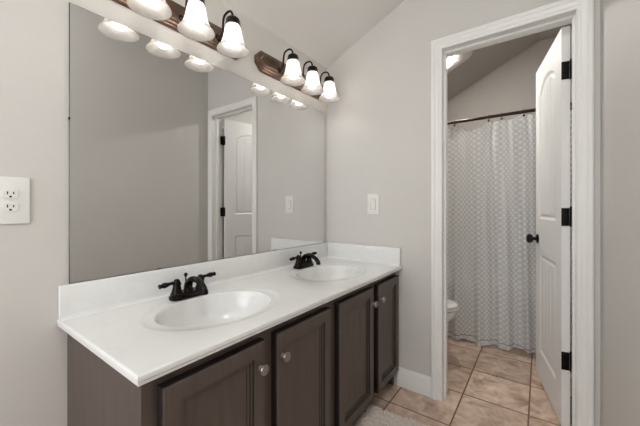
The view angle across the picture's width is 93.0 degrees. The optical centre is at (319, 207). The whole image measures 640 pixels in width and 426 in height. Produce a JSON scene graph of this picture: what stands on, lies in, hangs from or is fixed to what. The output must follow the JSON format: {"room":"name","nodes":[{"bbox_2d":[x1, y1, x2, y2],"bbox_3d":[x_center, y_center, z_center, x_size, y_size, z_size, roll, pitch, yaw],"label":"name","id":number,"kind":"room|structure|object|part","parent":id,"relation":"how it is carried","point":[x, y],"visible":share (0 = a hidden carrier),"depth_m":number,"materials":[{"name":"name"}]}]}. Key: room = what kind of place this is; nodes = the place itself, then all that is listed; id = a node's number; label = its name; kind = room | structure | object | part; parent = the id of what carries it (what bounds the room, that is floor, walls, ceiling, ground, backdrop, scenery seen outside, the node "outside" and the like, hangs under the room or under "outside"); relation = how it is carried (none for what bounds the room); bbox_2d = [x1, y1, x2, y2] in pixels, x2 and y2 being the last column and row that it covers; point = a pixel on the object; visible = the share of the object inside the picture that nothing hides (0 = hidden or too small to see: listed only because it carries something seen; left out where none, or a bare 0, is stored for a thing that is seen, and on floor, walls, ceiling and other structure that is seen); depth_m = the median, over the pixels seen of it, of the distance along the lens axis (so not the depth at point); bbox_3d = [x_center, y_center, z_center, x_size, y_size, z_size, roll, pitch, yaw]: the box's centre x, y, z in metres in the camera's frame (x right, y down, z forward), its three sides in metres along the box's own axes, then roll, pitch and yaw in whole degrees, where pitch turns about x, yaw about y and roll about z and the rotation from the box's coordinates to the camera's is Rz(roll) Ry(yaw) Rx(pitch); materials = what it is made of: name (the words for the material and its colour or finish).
{"room":"bathroom","nodes":[
{"label":"bathroom","id":0,"kind":"room"},
{"bbox_2d":[0,0,326,425],"bbox_3d":[-0.434,-0.302,1.683,0.120,2.850,4.920,0,0,36],"label":"wall","id":1,"kind":"structure","parent":0,"point":[34,34],"depth_m":0.96,"materials":[{"name":"paint"}]},
{"bbox_2d":[0,176,29,223],"bbox_3d":[-0.919,-0.020,0.902,0.009,0.140,0.087,0,0,36],"label":"wall outlet","id":2,"kind":"object","parent":1,"relation":"attached to","point":[14,191],"visible":1,"depth_m":0.91,"materials":[{"name":"white plastic"}]},
{"bbox_2d":[2,202,18,211],"bbox_3d":[-0.917,0.000,0.901,0.003,0.028,0.034,0,0,36],"label":"receptacle","id":3,"kind":"object","parent":2,"relation":"attached to","point":[6,206],"depth_m":0.90,"materials":[{"name":"white plastic"}]},
{"bbox_2d":[2,189,18,198],"bbox_3d":[-0.917,-0.039,0.901,0.003,0.028,0.034,0,0,36],"label":"receptacle","id":4,"kind":"object","parent":2,"relation":"attached to","point":[6,193],"depth_m":0.90,"materials":[{"name":"white plastic"}]},
{"bbox_2d":[112,0,248,59],"bbox_3d":[-0.533,-0.815,1.263,0.210,0.196,0.694,0,0,36],"label":"vanity light","id":5,"kind":"object","parent":1,"relation":"attached to","point":[191,21],"visible":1,"depth_m":1.28,"materials":[{"name":"white glass"}]},
{"bbox_3d":[-0.613,-0.776,1.095,0.143,0.118,0.143,0,0,36],"label":"lamp shade","id":6,"kind":"part","parent":5,"relation":"part of","materials":[{"name":"white glass"}]},
{"bbox_3d":[-0.613,-0.780,1.095,0.060,0.098,0.060,0,0,36],"label":"bulb","id":7,"kind":"part","parent":5,"relation":"part of","materials":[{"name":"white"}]},
{"bbox_3d":[-0.547,-0.852,1.273,0.113,0.121,0.034,0,0,36],"label":"lamp arm","id":8,"kind":"part","parent":5,"relation":"part of","materials":[{"name":"brown metal"}]},
{"bbox_3d":[-0.506,-0.776,1.243,0.143,0.118,0.143,0,0,36],"label":"lamp shade","id":9,"kind":"part","parent":5,"relation":"part of","materials":[{"name":"white glass"}]},
{"bbox_3d":[-0.506,-0.780,1.243,0.060,0.098,0.060,0,0,36],"label":"bulb","id":10,"kind":"part","parent":5,"relation":"part of","materials":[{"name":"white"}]},
{"bbox_3d":[-0.439,-0.852,1.421,0.113,0.121,0.034,0,0,36],"label":"lamp arm","id":11,"kind":"part","parent":5,"relation":"part of","materials":[{"name":"brown metal"}]},
{"bbox_3d":[-0.398,-0.776,1.391,0.143,0.118,0.143,0,0,36],"label":"lamp shade","id":12,"kind":"part","parent":5,"relation":"part of","materials":[{"name":"white glass"}]},
{"bbox_3d":[-0.398,-0.780,1.391,0.060,0.098,0.060,0,0,36],"label":"bulb","id":13,"kind":"part","parent":5,"relation":"part of","materials":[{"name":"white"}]},
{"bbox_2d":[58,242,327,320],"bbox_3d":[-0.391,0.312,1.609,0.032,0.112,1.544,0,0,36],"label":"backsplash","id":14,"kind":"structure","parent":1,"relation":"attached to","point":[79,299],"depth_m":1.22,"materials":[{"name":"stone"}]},
{"bbox_2d":[68,2,323,283],"bbox_3d":[-0.405,-0.214,1.610,0.010,0.939,1.476,0,0,36],"label":"wall mirror","id":15,"kind":"object","parent":1,"relation":"attached to","point":[177,157],"visible":1,"depth_m":1.30,"materials":[{"name":"silver mirror"}]},
{"bbox_2d":[254,48,339,102],"bbox_3d":[-0.073,-0.815,1.897,0.210,0.196,0.694,0,0,36],"label":"vanity light","id":16,"kind":"object","parent":1,"relation":"attached to","point":[289,74],"visible":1,"depth_m":1.80,"materials":[{"name":"white glass"}]},
{"bbox_3d":[-0.195,-0.852,1.759,0.113,0.121,0.034,0,0,36],"label":"lamp arm","id":17,"kind":"part","parent":16,"relation":"part of","materials":[{"name":"brown metal"}]},
{"bbox_3d":[-0.153,-0.776,1.729,0.143,0.118,0.143,0,0,36],"label":"lamp shade","id":18,"kind":"part","parent":16,"relation":"part of","materials":[{"name":"white glass"}]},
{"bbox_3d":[-0.087,-0.852,1.907,0.113,0.121,0.034,0,0,36],"label":"lamp arm","id":19,"kind":"part","parent":16,"relation":"part of","materials":[{"name":"brown metal"}]},
{"bbox_3d":[-0.046,-0.776,1.877,0.143,0.118,0.143,0,0,36],"label":"lamp shade","id":20,"kind":"part","parent":16,"relation":"part of","materials":[{"name":"white glass"}]},
{"bbox_3d":[0.061,-0.776,2.025,0.143,0.118,0.143,0,0,36],"label":"lamp shade","id":21,"kind":"part","parent":16,"relation":"part of","materials":[{"name":"white glass"}]},
{"bbox_2d":[447,102,571,124],"bbox_3d":[1.172,-0.713,2.520,1.496,0.064,0.064,0,0,36],"label":"curtain rod","id":22,"kind":"object","parent":1,"relation":"attached to","point":[533,109],"visible":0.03,"depth_m":2.37,"materials":[{"name":"brown metal"}]},
{"bbox_2d":[447,101,571,352],"bbox_3d":[1.205,0.193,2.534,1.396,1.853,0.136,0,0,36],"label":"shower curtain","id":23,"kind":"object","parent":22,"relation":"hanging from","point":[491,167],"visible":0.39,"depth_m":2.41,"materials":[{"name":"white fabric"}]},
{"bbox_2d":[223,0,403,67],"bbox_3d":[-0.266,-1.360,0.536,1.698,0.754,3.260,0,0,36],"label":"ceiling","id":24,"kind":"structure","parent":0,"point":[322,30],"depth_m":1.84,"materials":[{"name":"paint"}]},
{"bbox_2d":[350,335,571,425],"bbox_3d":[0.206,1.163,1.188,1.798,0.080,5.070,0,0,36],"label":"floor","id":25,"kind":"structure","parent":0,"point":[488,385],"depth_m":1.81,"materials":[{"name":"tile"}]},
{"bbox_2d":[67,272,398,425],"bbox_3d":[-0.160,0.756,1.454,0.586,0.734,1.516,0,0,36],"label":"vanity cabinet","id":26,"kind":"object","parent":25,"relation":"on","point":[323,365],"visible":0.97,"depth_m":1.03,"materials":[{"name":"brown wood"}]},
{"bbox_3d":[-0.285,0.725,0.855,0.028,0.596,0.329,0,0,36],"label":"door","id":27,"kind":"part","parent":26,"relation":"part of","materials":[{"name":"brown wood"}]},
{"bbox_2d":[57,242,401,386],"bbox_3d":[-0.172,0.382,1.448,0.576,0.252,1.546,0,0,36],"label":"countertop","id":28,"kind":"structure","parent":26,"relation":"on","point":[131,324],"depth_m":1.17,"materials":[{"name":"stone"}]},
{"bbox_2d":[158,272,215,300],"bbox_3d":[-0.540,0.319,1.254,0.184,0.093,0.189,0,0,-8],"label":"faucet","id":29,"kind":"object","parent":28,"relation":"on","point":[177,294],"visible":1,"depth_m":1.21,"materials":[{"name":"black metal"}]},
{"bbox_3d":[-0.585,0.316,1.191,0.043,0.060,0.093,0,0,36],"label":"handle","id":30,"kind":"part","parent":29,"relation":"part of","materials":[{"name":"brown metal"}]},
{"bbox_3d":[-0.540,0.353,1.254,0.060,0.025,0.162,0,0,36],"label":"plate","id":31,"kind":"part","parent":29,"relation":"part of","materials":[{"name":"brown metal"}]},
{"bbox_3d":[-0.501,0.315,1.225,0.150,0.071,0.044,0,0,36],"label":"spout","id":32,"kind":"part","parent":29,"relation":"part of","materials":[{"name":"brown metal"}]},
{"bbox_3d":[-0.495,0.316,1.316,0.043,0.060,0.094,0,0,36],"label":"handle","id":33,"kind":"part","parent":29,"relation":"part of","materials":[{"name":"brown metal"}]},
{"bbox_2d":[156,293,269,326],"bbox_3d":[-0.382,0.442,1.139,0.328,0.133,0.426,0,0,36],"label":"basin","id":34,"kind":"object","parent":28,"relation":"in","point":[211,309],"depth_m":1.26,"materials":[{"name":"white ceramic"}]},
{"bbox_2d":[289,251,320,268],"bbox_3d":[-0.099,0.319,1.865,0.184,0.093,0.189,0,0,-8],"label":"faucet","id":35,"kind":"object","parent":28,"relation":"on","point":[302,262],"visible":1,"depth_m":1.82,"materials":[{"name":"black metal"}]},
{"bbox_3d":[-0.144,0.316,1.803,0.043,0.060,0.093,0,0,36],"label":"handle","id":36,"kind":"part","parent":35,"relation":"part of","materials":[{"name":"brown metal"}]},
{"bbox_3d":[-0.099,0.353,1.865,0.060,0.025,0.162,0,0,36],"label":"plate","id":37,"kind":"part","parent":35,"relation":"part of","materials":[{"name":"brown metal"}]},
{"bbox_3d":[-0.060,0.315,1.836,0.150,0.071,0.044,0,0,36],"label":"spout","id":38,"kind":"part","parent":35,"relation":"part of","materials":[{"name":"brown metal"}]},
{"bbox_3d":[-0.054,0.316,1.928,0.043,0.060,0.094,0,0,36],"label":"handle","id":39,"kind":"part","parent":35,"relation":"part of","materials":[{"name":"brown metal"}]},
{"bbox_2d":[297,266,359,279],"bbox_3d":[0.054,0.442,1.739,0.328,0.133,0.426,0,0,36],"label":"basin","id":40,"kind":"object","parent":28,"relation":"in","point":[313,272],"depth_m":1.89,"materials":[{"name":"white ceramic"}]},
{"bbox_3d":[-0.178,0.509,0.954,0.029,0.034,0.034,0,0,36],"label":"knob","id":41,"kind":"part","parent":26,"relation":"part of","materials":[{"name":"grey metal"}]},
{"bbox_3d":[-0.118,0.509,1.037,0.029,0.034,0.034,0,0,36],"label":"knob","id":42,"kind":"part","parent":26,"relation":"part of","materials":[{"name":"grey metal"}]},
{"bbox_3d":[-0.060,0.725,1.165,0.028,0.596,0.327,0,0,36],"label":"door","id":43,"kind":"part","parent":26,"relation":"part of","materials":[{"name":"brown wood"}]},
{"bbox_3d":[0.176,0.725,1.491,0.028,0.596,0.344,0,0,36],"label":"door","id":44,"kind":"part","parent":26,"relation":"part of","materials":[{"name":"brown wood"}]},
{"bbox_3d":[0.397,0.725,1.795,0.028,0.596,0.299,0,0,36],"label":"door","id":45,"kind":"part","parent":26,"relation":"part of","materials":[{"name":"brown wood"}]},
{"bbox_2d":[354,405,429,425],"bbox_3d":[0.278,1.110,1.200,0.557,0.025,0.875,0,0,32],"label":"bath mat","id":46,"kind":"object","parent":25,"relation":"on","point":[373,415],"visible":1,"depth_m":1.58,"materials":[{"name":"beige fabric"}]},
{"bbox_2d":[447,298,458,322],"bbox_3d":[0.690,0.769,2.437,0.779,0.708,0.420,0,0,36],"label":"toilet","id":47,"kind":"object","parent":25,"relation":"on","point":[452,306],"visible":0.07,"depth_m":2.19,"materials":[{"name":"ceramic"}]},
{"bbox_3d":[0.788,0.717,2.366,0.531,0.024,0.368,0,0,36],"label":"lid","id":48,"kind":"part","parent":47,"relation":"part of","materials":[{"name":"ceramic"}]},
{"bbox_3d":[0.789,0.740,2.365,0.534,0.019,0.372,0,0,36],"label":"seat","id":49,"kind":"part","parent":47,"relation":"part of","materials":[{"name":"ceramic"}]},
{"bbox_2d":[327,0,599,425],"bbox_3d":[0.686,-0.302,1.850,1.498,2.850,0.105,0,0,36],"label":"wall","id":50,"kind":"structure","parent":0,"point":[379,127],"depth_m":1.91,"materials":[{"name":"paint"}]},
{"bbox_2d":[367,194,378,213],"bbox_3d":[0.352,-0.021,2.019,0.085,0.136,0.011,0,0,36],"label":"light switch","id":51,"kind":"object","parent":50,"relation":"attached to","point":[372,199],"visible":1,"depth_m":2.02,"materials":[{"name":"white plastic"}]},
{"bbox_2d":[397,367,430,397],"bbox_3d":[0.574,1.065,1.857,0.208,0.116,0.014,0,0,36],"label":"baseboard","id":52,"kind":"structure","parent":50,"relation":"attached to","point":[416,382],"depth_m":1.85,"materials":[{"name":"white paint"}]},
{"bbox_2d":[431,0,593,425],"bbox_3d":[0.984,0.073,1.634,0.718,2.101,0.147,0,0,36],"label":"door frame","id":53,"kind":"structure","parent":50,"relation":"attached to","point":[584,9],"depth_m":1.45,"materials":[{"name":"white paint"}]},
{"bbox_2d":[447,33,570,130],"bbox_3d":[1.635,-0.302,3.159,1.498,2.850,0.100,0,0,36],"label":"wall","id":54,"kind":"structure","parent":0,"point":[511,87],"depth_m":2.98,"materials":[{"name":"beige paint"}]},
{"bbox_2d":[447,23,571,100],"bbox_3d":[1.178,-1.291,2.528,1.698,0.852,1.660,0,0,36],"label":"ceiling","id":55,"kind":"structure","parent":0,"point":[485,60],"depth_m":2.80,"materials":[{"name":"beige paint"}]},
{"bbox_2d":[447,51,472,73],"bbox_3d":[1.047,-1.220,2.536,0.364,0.195,0.400,0,0,36],"label":"ceiling fan light","id":56,"kind":"object","parent":55,"relation":"attached to","point":[454,61],"visible":0.3,"depth_m":2.54,"materials":[{"name":"glass"}]},
{"bbox_2d":[526,26,571,425],"bbox_3d":[1.353,0.101,1.778,0.167,2.020,0.619,0,0,25],"label":"door","id":57,"kind":"structure","parent":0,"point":[554,74],"depth_m":1.66,"materials":[{"name":"white paint"}]},
{"bbox_3d":[1.411,0.208,2.023,0.066,0.062,0.062,0,0,25],"label":"knob","id":58,"kind":"part","parent":57,"relation":"part of","materials":[{"name":"black metal"}]},
{"bbox_2d":[571,0,639,425],"bbox_3d":[0.876,-0.302,0.733,0.120,2.850,4.920,0,0,36],"label":"wall","id":59,"kind":"structure","parent":0,"point":[619,19],"depth_m":1.04,"materials":[{"name":"paint"}]}
]}

